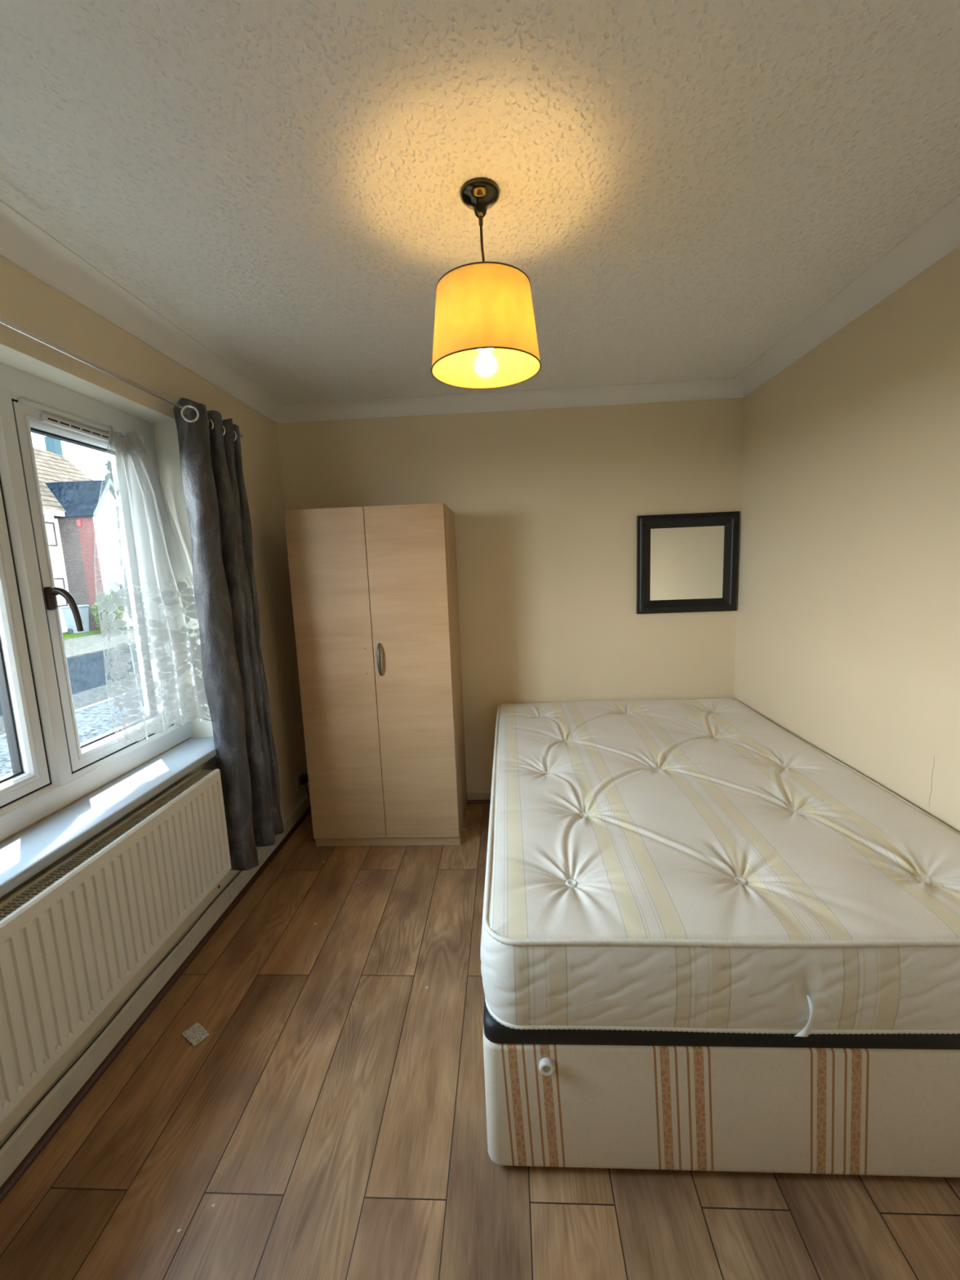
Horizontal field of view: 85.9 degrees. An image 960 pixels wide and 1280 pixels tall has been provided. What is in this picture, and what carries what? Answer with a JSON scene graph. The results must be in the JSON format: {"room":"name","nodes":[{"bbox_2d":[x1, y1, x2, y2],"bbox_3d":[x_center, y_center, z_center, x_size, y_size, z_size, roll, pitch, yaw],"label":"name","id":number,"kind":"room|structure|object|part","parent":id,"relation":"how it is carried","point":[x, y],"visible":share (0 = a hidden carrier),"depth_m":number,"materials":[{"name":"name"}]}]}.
{"room":"bedroom","nodes":[
{"label":"bedroom","id":0,"kind":"room"},
{"bbox_2d":[0,255,309,1143],"bbox_3d":[-1.323,0.126,1.325,0.300,2.312,3.450,-2,8,3],"label":"wall","id":1,"kind":"structure","parent":0,"point":[27,301],"depth_m":2.01,"materials":[{"name":"beige paint"}]},
{"bbox_2d":[0,362,216,897],"bbox_3d":[-1.234,-0.084,1.307,0.263,1.305,1.705,-2,8,3],"label":"window","id":2,"kind":"structure","parent":1,"relation":"in","point":[60,792],"depth_m":1.51,"materials":[{"name":"white plastic"}]},
{"bbox_3d":[-1.345,-0.051,1.004,0.052,1.098,0.909,-2,8,3],"label":"sash","id":3,"kind":"part","parent":2,"relation":"part of","materials":[{"name":"white plastic"}]},
{"bbox_3d":[-1.252,-0.092,1.550,0.083,0.138,0.029,-3,8,-6],"label":"handle","id":4,"kind":"part","parent":2,"relation":"part of","materials":[{"name":"brown metal"}]},
{"bbox_2d":[40,413,110,442],"bbox_3d":[-1.298,-0.682,1.667,0.014,0.023,0.265,-2,8,3],"label":"vent","id":5,"kind":"object","parent":2,"relation":"attached to","point":[62,424],"depth_m":1.65,"materials":[{"name":"white plastic"}]},
{"bbox_3d":[-1.305,-0.166,1.775,0.052,1.098,0.488,-2,8,3],"label":"sash","id":6,"kind":"part","parent":2,"relation":"part of","materials":[{"name":"white plastic"}]},
{"bbox_3d":[-1.178,0.548,1.373,0.198,0.032,1.653,-2,8,3],"label":"sill","id":7,"kind":"part","parent":2,"relation":"part of","materials":[{"name":"white plastic"}]},
{"bbox_2d":[93,425,211,744],"bbox_3d":[-1.204,-0.198,1.861,0.162,1.128,0.468,0,9,18],"label":"curtain","id":8,"kind":"object","parent":2,"relation":"hanging from","point":[153,562],"visible":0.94,"depth_m":1.86,"materials":[{"name":"white fabric"}]},
{"bbox_2d":[0,768,231,1124],"bbox_3d":[-1.091,0.807,1.335,0.119,0.419,1.393,-2,8,3],"label":"radiator","id":9,"kind":"object","parent":1,"relation":"attached to","point":[73,937],"visible":1,"depth_m":1.39,"materials":[{"name":"white metal"}]},
{"bbox_3d":[-1.111,0.808,1.336,0.012,0.419,1.393,-2,8,3],"label":"panel","id":10,"kind":"part","parent":9,"relation":"part of","materials":[{"name":"white metal"}]},
{"bbox_2d":[0,771,211,920],"bbox_3d":[-1.087,0.611,1.305,0.061,0.010,1.385,-2,8,3],"label":"grille","id":11,"kind":"object","parent":9,"relation":"attached to","point":[14,904],"depth_m":1.44,"materials":[{"name":"white metal"}]},
{"bbox_2d":[0,315,243,437],"bbox_3d":[-1.159,-0.741,1.216,0.094,0.034,2.204,-2,8,3],"label":"curtain rod","id":12,"kind":"object","parent":1,"relation":"attached to","point":[3,321],"visible":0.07,"depth_m":1.43,"materials":[{"name":"metal"}]},
{"bbox_3d":[-1.122,-0.748,1.198,0.015,0.015,2.175,-2,8,3],"label":"rod","id":13,"kind":"part","parent":12,"relation":"part of","materials":[{"name":"metal"}]},
{"bbox_2d":[173,397,284,871],"bbox_3d":[-1.036,0.029,2.194,0.150,1.894,0.442,-2,8,3],"label":"curtain","id":14,"kind":"object","parent":12,"relation":"hanging from","point":[214,488],"visible":0.99,"depth_m":2.08,"materials":[{"name":"grey fabric"}]},
{"bbox_2d":[0,199,284,423],"bbox_3d":[-1.172,-0.987,1.153,0.090,0.074,3.450,-2,8,3],"label":"trim","id":15,"kind":"structure","parent":1,"relation":"attached to","point":[23,242],"depth_m":1.63,"materials":[{"name":"paint"}]},
{"bbox_2d":[0,790,310,1186],"bbox_3d":[-1.122,1.215,1.476,0.017,0.098,3.450,-2,8,3],"label":"baseboard","id":16,"kind":"structure","parent":1,"relation":"attached to","point":[29,1132],"depth_m":1.58,"materials":[{"name":"paint"}]},
{"bbox_2d":[0,871,241,1149],"bbox_3d":[-1.121,1.165,1.463,0.009,0.004,1.740,-2,8,3],"label":"cable","id":17,"kind":"object","parent":16,"relation":"on","point":[166,957],"visible":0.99,"depth_m":1.52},
{"bbox_2d":[0,804,311,1204],"bbox_3d":[-1.105,1.255,1.473,0.016,0.018,3.434,-2,8,3],"label":"trim","id":18,"kind":"structure","parent":1,"relation":"attached to","point":[36,1150],"depth_m":1.58,"materials":[{"name":"brown wood"}]},
{"bbox_2d":[294,767,310,798],"bbox_3d":[-0.976,0.898,3.038,0.151,0.257,0.145,-2,8,3],"label":"wall socket","id":19,"kind":"object","parent":1,"relation":"attached to","point":[301,779],"visible":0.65,"depth_m":2.99,"materials":[{"name":"plastic"}]},
{"bbox_3d":[-1.050,0.815,3.030,0.010,0.085,0.145,-2,8,3],"label":"socket plate","id":20,"kind":"part","parent":19,"relation":"part of","materials":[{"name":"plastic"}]},
{"bbox_2d":[0,0,959,404],"bbox_3d":[-0.037,-1.157,1.069,2.975,0.200,3.750,-2,8,3],"label":"ceiling","id":21,"kind":"structure","parent":0,"point":[682,184],"depth_m":1.15,"materials":[{"name":"white paint"}]},
{"bbox_2d":[431,177,541,389],"bbox_3d":[0.007,-0.883,1.277,0.278,0.407,0.278,-2,8,3],"label":"pendant lamp","id":22,"kind":"object","parent":21,"relation":"hanging from","point":[485,337],"visible":1,"depth_m":1.20,"materials":[{"name":"yellow fabric"}]},
{"bbox_3d":[0.007,-0.931,1.270,0.009,0.178,0.006,-2,8,3],"label":"cord","id":23,"kind":"part","parent":22,"relation":"part of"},
{"bbox_3d":[0.008,-0.869,1.279,0.234,0.004,0.234,-2,8,3],"label":"shade trim","id":24,"kind":"part","parent":22,"relation":"part of","materials":[{"name":"yellow fabric"}]},
{"bbox_3d":[0.012,-0.759,1.295,0.055,0.073,0.055,-2,8,3],"label":"light bulb","id":25,"kind":"part","parent":22,"relation":"part of","materials":[{"name":"white glass"}]},
{"bbox_3d":[0.012,-0.776,1.292,0.275,0.188,0.275,-2,8,3],"label":"lamp shade","id":26,"kind":"part","parent":22,"relation":"part of","materials":[{"name":"fabric"}]},
{"bbox_3d":[0.015,-0.683,1.306,0.278,0.004,0.278,-2,8,3],"label":"shade trim","id":27,"kind":"part","parent":22,"relation":"part of","materials":[{"name":"yellow fabric"}]},
{"bbox_2d":[0,803,959,1279],"bbox_3d":[0.059,1.287,1.425,2.975,0.120,3.750,-2,8,3],"label":"floor","id":28,"kind":"structure","parent":0,"point":[331,1113],"depth_m":1.25,"materials":[{"name":"brown wood"}]},
{"bbox_2d":[182,1022,209,1046],"bbox_3d":[-0.889,1.233,1.613,0.076,0.006,0.050,4,10,35],"label":"packet","id":29,"kind":"object","parent":28,"relation":"on","point":[196,1033],"visible":1,"depth_m":1.61,"materials":[{"name":"beige paper"}]},
{"bbox_2d":[283,502,466,846],"bbox_3d":[-0.501,0.190,2.748,0.759,1.711,0.508,-2,8,3],"label":"wardrobe","id":30,"kind":"object","parent":28,"relation":"on","point":[374,589],"visible":1,"depth_m":2.52,"materials":[{"name":"brown wood"}]},
{"bbox_3d":[-0.869,0.198,2.792,0.016,1.710,0.460,-2,8,3],"label":"panel","id":31,"kind":"part","parent":30,"relation":"part of","materials":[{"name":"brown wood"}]},
{"bbox_3d":[-0.703,0.201,2.542,0.378,1.657,0.016,-2,8,3],"label":"door","id":32,"kind":"part","parent":30,"relation":"part of","materials":[{"name":"brown wood"}]},
{"bbox_3d":[-0.485,0.097,2.492,0.019,0.162,0.032,-2,8,3],"label":"door handle","id":33,"kind":"part","parent":30,"relation":"part of","materials":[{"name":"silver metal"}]},
{"bbox_3d":[-0.324,0.189,2.521,0.374,1.657,0.016,-2,8,3],"label":"door","id":34,"kind":"part","parent":30,"relation":"part of","materials":[{"name":"brown wood"}]},
{"bbox_3d":[-0.129,0.175,2.751,0.016,1.710,0.460,-2,8,3],"label":"panel","id":35,"kind":"part","parent":30,"relation":"part of","materials":[{"name":"brown wood"}]},
{"bbox_2d":[483,997,959,1177],"bbox_3d":[0.733,0.905,2.071,1.352,0.396,1.903,-2,8,3],"label":"base","id":36,"kind":"object","parent":28,"relation":"on","point":[868,1104],"visible":0.28,"depth_m":1.15,"materials":[{"name":"beige fabric"}]},
{"bbox_2d":[480,697,959,1036],"bbox_3d":[0.723,0.590,2.031,1.358,0.238,1.958,-2,8,3],"label":"mattress","id":37,"kind":"object","parent":36,"relation":"on","point":[700,865],"visible":1,"depth_m":1.28,"materials":[{"name":"white fabric"}]},
{"bbox_2d":[276,397,743,790],"bbox_3d":[0.103,-0.179,3.028,2.975,2.312,0.150,-2,8,3],"label":"wall","id":38,"kind":"structure","parent":0,"point":[546,504],"depth_m":2.88,"materials":[{"name":"beige paint"}]},
{"bbox_2d":[466,800,490,804],"bbox_3d":[0.227,0.967,3.092,2.475,0.018,0.016,-2,8,3],"label":"trim","id":39,"kind":"structure","parent":38,"relation":"attached to","point":[468,802],"depth_m":3.10,"materials":[{"name":"brown wood"}]},
{"bbox_2d":[466,790,491,799],"bbox_3d":[0.226,0.938,3.103,2.508,0.072,0.015,-2,8,3],"label":"baseboard","id":40,"kind":"structure","parent":38,"relation":"attached to","point":[471,794],"depth_m":3.11,"materials":[{"name":"paint"}]},
{"bbox_2d":[277,377,742,423],"bbox_3d":[0.129,-1.270,2.744,2.525,0.074,0.090,-2,8,3],"label":"trim","id":41,"kind":"structure","parent":38,"relation":"attached to","point":[726,388],"depth_m":2.75,"materials":[{"name":"paint"}]},
{"bbox_2d":[636,511,739,613],"bbox_3d":[1.143,-0.422,2.846,0.542,0.540,0.030,-2,8,3],"label":"wall mirror","id":42,"kind":"object","parent":38,"relation":"attached to","point":[686,562],"visible":1,"depth_m":2.85,"materials":[{"name":"black wood"}]},
{"bbox_2d":[649,525,724,600],"bbox_3d":[1.144,-0.423,2.855,0.398,0.396,0.005,-2,8,3],"label":"mirror glass","id":43,"kind":"object","parent":42,"relation":"attached to","point":[686,562],"depth_m":2.85,"materials":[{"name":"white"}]},
{"bbox_2d":[733,246,959,832],"bbox_3d":[1.421,0.041,1.170,0.150,2.312,3.450,-2,8,3],"label":"wall","id":44,"kind":"structure","parent":0,"point":[847,634],"depth_m":1.83,"materials":[{"name":"beige paint"}]},
{"bbox_2d":[733,193,959,397],"bbox_3d":[1.258,-1.062,1.016,0.090,0.074,3.450,-2,8,3],"label":"trim","id":45,"kind":"structure","parent":44,"relation":"attached to","point":[939,236],"depth_m":1.74,"materials":[{"name":"paint"}]},
{"bbox_2d":[928,758,934,806],"bbox_3d":[1.380,0.432,1.576,0.001,0.165,0.005,-2,8,3],"label":"crack","id":46,"kind":"object","parent":44,"relation":"attached to","point":[934,758],"depth_m":1.57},
{"label":"outside","id":47,"kind":"structure","parent":0,"visible":0},
{"bbox_2d":[63,627,135,658],"bbox_3d":[-12.069,-0.914,23.718,3.599,0.140,80.000,-2,8,3],"label":"pavement","id":48,"kind":"structure","parent":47,"point":[91,644],"depth_m":16.15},
{"bbox_2d":[89,591,125,632],"bbox_3d":[-14.012,-1.087,19.403,0.941,1.657,1.630,-2,8,3],"label":"bush","id":49,"kind":"object","parent":48,"relation":"on","point":[119,615],"visible":0.34,"depth_m":19.19,"materials":[{"name":"green plant"}]},
{"bbox_2d":[118,582,132,620],"bbox_3d":[-13.975,-1.863,20.888,1.074,2.778,1.379,-8,10,-33],"label":"bush","id":50,"kind":"object","parent":48,"relation":"on","point":[120,584],"visible":0.02,"depth_m":20.37,"materials":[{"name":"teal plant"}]},
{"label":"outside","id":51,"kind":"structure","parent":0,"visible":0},
{"bbox_2d":[0,694,145,777],"bbox_3d":[-3.363,0.272,13.320,5.110,0.120,60.000,-2,8,3],"label":"yard","id":52,"kind":"structure","parent":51,"point":[93,722],"depth_m":7.24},
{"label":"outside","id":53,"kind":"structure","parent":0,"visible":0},
{"bbox_3d":[-30.331,0.642,19.833,59.690,0.400,90.000,-2,8,3],"label":"ground","id":54,"kind":"structure","parent":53,"visible":0},
{"bbox_2d":[0,687,142,738],"bbox_3d":[-5.954,0.344,13.465,0.079,0.135,60.000,-2,8,3],"label":"kerb","id":55,"kind":"object","parent":54,"relation":"on","point":[110,699],"depth_m":8.21,"materials":[{"name":"stone"}]},
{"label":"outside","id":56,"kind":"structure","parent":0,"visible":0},
{"bbox_2d":[62,625,133,639],"bbox_3d":[-36.867,-0.150,25.115,46.099,0.150,80.000,-2,8,3],"label":"lawn","id":57,"kind":"structure","parent":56,"point":[66,635],"depth_m":19.13,"materials":[{"name":"green plant"}]},
{"bbox_2d":[60,604,89,633],"bbox_3d":[-15.322,-0.793,19.602,0.660,1.038,0.620,-2,8,3],"label":"wheelie bin","id":58,"kind":"object","parent":57,"relation":"on","point":[83,609],"visible":0.66,"depth_m":19.42,"materials":[{"name":"plastic"}]},
{"bbox_3d":[-15.341,-1.267,19.533,0.660,0.080,0.620,-2,8,3],"label":"lid","id":59,"kind":"part","parent":58,"relation":"part of","materials":[{"name":"plastic"}]},
{"bbox_2d":[33,436,133,632],"bbox_3d":[-19.287,-3.917,16.056,8.840,8.550,19.800,-2,8,3],"label":"house","id":60,"kind":"structure","parent":57,"relation":"on","point":[69,497],"depth_m":20.16,"materials":[{"name":"red brick"}]},
{"bbox_3d":[-16.308,-4.003,19.482,0.025,0.800,0.500,-2,8,3],"label":"pane","id":61,"kind":"part","parent":60,"relation":"part of","materials":[{"name":"white glass"}]},
{"bbox_3d":[-16.221,-1.832,19.824,0.025,1.000,0.550,-2,8,3],"label":"pane","id":62,"kind":"part","parent":60,"relation":"part of","materials":[{"name":"white glass"}]},
{"bbox_2d":[103,458,114,484],"bbox_3d":[-28.913,-9.102,43.304,3.388,11.689,3.489,-2,8,3],"label":"tree","id":63,"kind":"object","parent":57,"relation":"on","point":[109,475],"visible":0.03,"depth_m":41.52,"materials":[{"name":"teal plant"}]},
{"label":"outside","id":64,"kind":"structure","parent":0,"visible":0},
{"bbox_2d":[0,675,142,735],"bbox_3d":[-6.517,0.372,13.499,1.049,0.115,60.000,-2,8,3],"label":"pavement","id":65,"kind":"structure","parent":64,"point":[91,696],"depth_m":9.01,"materials":[{"name":"grey concrete"}]},
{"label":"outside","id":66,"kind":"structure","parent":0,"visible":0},
{"bbox_2d":[0,644,139,715],"bbox_3d":[-8.400,-1.008,23.514,3.749,0.100,80.000,-2,8,3],"label":"road","id":67,"kind":"structure","parent":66,"point":[86,672],"depth_m":11.62,"materials":[{"name":"grey asphalt"}]}
]}

